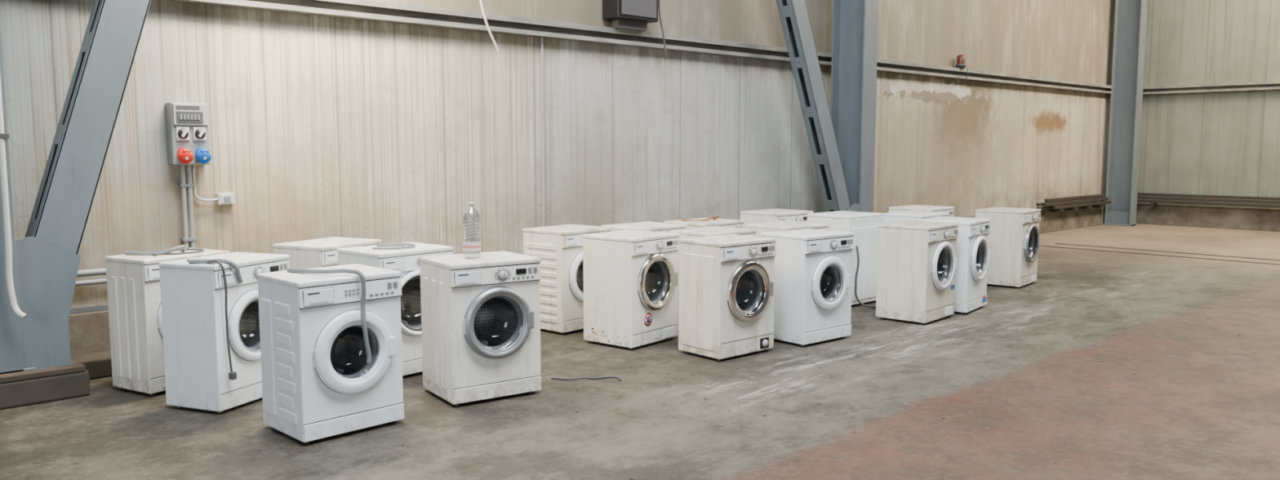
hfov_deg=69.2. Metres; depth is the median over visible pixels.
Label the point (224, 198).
junction box
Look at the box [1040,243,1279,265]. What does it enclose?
floor track
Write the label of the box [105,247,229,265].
panel
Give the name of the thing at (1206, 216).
plinth
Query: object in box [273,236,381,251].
panel
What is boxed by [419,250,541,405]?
washing machine
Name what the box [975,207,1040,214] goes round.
countertop
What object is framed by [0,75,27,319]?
downpipe
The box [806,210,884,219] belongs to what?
countertop
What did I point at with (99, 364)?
kerb
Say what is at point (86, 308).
flashing
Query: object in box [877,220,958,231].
countertop
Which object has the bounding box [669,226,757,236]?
countertop
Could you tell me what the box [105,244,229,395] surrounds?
washing machine
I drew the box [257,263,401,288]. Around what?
panel
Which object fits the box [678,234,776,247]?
countertop
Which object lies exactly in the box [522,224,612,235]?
panel
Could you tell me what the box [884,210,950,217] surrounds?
countertop
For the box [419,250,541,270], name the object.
panel
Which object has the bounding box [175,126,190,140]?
switch plate
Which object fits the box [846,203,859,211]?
gusset
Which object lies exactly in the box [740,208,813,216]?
countertop
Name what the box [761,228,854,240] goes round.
countertop
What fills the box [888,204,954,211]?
countertop
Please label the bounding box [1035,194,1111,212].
stack
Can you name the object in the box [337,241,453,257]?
panel
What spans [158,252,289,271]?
panel
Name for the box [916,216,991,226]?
countertop
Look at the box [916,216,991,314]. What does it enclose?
washing machine
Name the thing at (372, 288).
print
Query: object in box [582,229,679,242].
panel
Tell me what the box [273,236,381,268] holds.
washing machine
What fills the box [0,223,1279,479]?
floor
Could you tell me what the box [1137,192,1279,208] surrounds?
stack
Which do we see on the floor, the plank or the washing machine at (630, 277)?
the washing machine at (630, 277)
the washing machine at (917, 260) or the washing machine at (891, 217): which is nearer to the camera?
the washing machine at (917, 260)
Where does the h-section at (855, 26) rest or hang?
on the base plate
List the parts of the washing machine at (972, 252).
drawer, kick panel, control panel, door frame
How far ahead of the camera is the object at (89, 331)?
6.48 m
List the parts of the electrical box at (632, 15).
door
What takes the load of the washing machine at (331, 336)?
on the floor
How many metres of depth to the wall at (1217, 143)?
17.81 m
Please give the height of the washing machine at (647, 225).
0.862 m
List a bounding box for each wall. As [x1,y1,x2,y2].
[0,0,1115,306]
[1137,0,1279,208]
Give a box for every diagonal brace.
[24,0,151,253]
[776,0,850,212]
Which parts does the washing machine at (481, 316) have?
drawer, control panel, kick panel, door frame, programme knob, door handle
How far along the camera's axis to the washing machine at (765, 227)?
8.24 m
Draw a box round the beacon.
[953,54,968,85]
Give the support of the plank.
on the kerb at (16, 393)
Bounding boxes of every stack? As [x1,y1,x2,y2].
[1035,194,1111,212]
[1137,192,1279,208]
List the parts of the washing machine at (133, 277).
control panel, drawer, kick panel, door frame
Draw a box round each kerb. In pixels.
[0,359,89,409]
[71,350,111,379]
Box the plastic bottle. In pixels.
[462,201,481,258]
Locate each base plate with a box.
[0,367,35,373]
[1102,210,1137,226]
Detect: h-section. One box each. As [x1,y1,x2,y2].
[0,18,23,374]
[830,0,878,212]
[1104,0,1147,226]
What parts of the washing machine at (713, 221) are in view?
control panel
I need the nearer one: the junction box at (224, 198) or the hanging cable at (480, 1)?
the junction box at (224, 198)
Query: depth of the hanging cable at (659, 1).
9.72 m
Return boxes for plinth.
[1136,203,1279,231]
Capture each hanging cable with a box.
[479,0,498,51]
[657,0,666,56]
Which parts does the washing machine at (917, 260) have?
drawer, door frame, control panel, programme knob, door handle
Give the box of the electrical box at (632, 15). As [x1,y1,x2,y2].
[602,0,657,31]
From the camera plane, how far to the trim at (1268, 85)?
17.72 m
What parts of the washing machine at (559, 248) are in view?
drawer, kick panel, door frame, control panel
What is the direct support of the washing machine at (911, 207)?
on the floor
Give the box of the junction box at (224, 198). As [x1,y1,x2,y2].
[216,192,235,204]
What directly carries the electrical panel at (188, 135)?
attached to the wall at (321, 126)
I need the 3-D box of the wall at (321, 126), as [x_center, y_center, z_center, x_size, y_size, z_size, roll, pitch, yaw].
[-0.476,-3.404,9.382,28.500,8.000,0.200,-5,8,-43]
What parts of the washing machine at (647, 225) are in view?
control panel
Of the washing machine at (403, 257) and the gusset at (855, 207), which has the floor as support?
the washing machine at (403, 257)
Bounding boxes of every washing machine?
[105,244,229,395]
[158,252,289,413]
[257,263,404,444]
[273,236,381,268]
[337,241,453,376]
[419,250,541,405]
[522,224,612,334]
[582,229,679,349]
[600,221,687,232]
[663,216,744,228]
[669,226,757,332]
[678,234,776,360]
[740,208,813,227]
[744,220,829,236]
[761,228,854,346]
[806,210,884,307]
[875,220,958,324]
[884,210,950,223]
[888,204,954,217]
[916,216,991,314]
[975,207,1040,288]
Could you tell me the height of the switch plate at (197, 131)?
0.100 m
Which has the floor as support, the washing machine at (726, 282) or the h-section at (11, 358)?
the washing machine at (726, 282)
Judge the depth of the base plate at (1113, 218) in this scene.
18.40 m
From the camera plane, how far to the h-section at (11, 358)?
5.64 m
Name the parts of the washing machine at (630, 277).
drawer, control panel, door frame, programme knob, door handle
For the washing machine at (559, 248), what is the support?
on the floor
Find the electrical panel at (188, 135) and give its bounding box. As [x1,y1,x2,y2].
[164,102,217,248]
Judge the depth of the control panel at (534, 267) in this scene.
5.72 m
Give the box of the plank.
[0,363,85,382]
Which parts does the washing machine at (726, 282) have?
drawer, control panel, door frame, programme knob, door handle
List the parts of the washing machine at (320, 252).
drawer, control panel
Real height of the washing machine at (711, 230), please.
0.862 m
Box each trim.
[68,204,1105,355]
[1142,80,1279,94]
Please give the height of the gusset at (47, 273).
0.840 m
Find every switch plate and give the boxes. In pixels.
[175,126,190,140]
[192,126,206,140]
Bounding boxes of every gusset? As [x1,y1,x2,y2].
[15,235,80,368]
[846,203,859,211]
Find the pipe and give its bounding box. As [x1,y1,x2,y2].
[540,36,545,226]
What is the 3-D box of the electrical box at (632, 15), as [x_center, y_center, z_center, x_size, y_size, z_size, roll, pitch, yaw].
[-0.092,-2.383,9.512,0.560,0.438,0.262,-5,8,-43]
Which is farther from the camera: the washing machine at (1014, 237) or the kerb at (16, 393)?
the washing machine at (1014, 237)
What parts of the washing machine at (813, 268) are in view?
drawer, kick panel, control panel, door frame, programme knob, door handle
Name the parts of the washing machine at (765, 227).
control panel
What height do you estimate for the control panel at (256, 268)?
0.064 m
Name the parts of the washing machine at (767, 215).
drawer, control panel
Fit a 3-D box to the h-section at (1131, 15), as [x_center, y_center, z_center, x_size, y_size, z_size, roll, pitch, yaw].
[9.562,-4.276,18.076,0.300,8.000,0.490,-5,8,-43]
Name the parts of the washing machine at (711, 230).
control panel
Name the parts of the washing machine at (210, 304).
drawer, door frame, control panel, programme knob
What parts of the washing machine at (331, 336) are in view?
drawer, control panel, door frame, kick panel, door handle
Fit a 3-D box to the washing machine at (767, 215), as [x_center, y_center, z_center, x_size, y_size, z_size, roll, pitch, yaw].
[1.467,0.124,9.922,0.601,0.872,0.550,-5,8,-43]
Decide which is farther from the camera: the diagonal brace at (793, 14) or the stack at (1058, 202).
the stack at (1058, 202)
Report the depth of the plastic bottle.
5.70 m
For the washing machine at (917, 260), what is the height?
0.862 m
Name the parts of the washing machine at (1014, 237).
drawer, control panel, door frame, door handle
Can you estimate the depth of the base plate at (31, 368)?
5.74 m
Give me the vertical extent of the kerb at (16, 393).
0.160 m
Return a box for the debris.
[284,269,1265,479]
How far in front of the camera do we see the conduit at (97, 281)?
6.37 m
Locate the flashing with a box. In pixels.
[69,208,1045,314]
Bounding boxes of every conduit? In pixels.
[75,277,106,286]
[76,267,106,277]
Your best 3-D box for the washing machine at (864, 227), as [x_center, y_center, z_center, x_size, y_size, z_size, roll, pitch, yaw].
[2.121,0.184,9.231,0.601,0.894,0.772,-5,8,-43]
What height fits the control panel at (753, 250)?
0.064 m
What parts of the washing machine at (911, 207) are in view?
control panel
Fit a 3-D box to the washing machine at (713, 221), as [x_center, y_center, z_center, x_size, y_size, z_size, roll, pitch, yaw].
[0.615,0.223,8.763,0.530,0.907,0.601,5,8,43]
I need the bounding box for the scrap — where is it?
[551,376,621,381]
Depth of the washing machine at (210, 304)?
5.43 m
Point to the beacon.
(961, 64)
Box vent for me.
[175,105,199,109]
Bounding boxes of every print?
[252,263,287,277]
[344,281,398,295]
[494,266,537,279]
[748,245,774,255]
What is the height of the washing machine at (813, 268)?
0.868 m
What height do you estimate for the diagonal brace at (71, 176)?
6.237 m
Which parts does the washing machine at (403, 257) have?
drawer, door frame, kick panel, control panel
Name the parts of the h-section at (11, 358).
pipe bracket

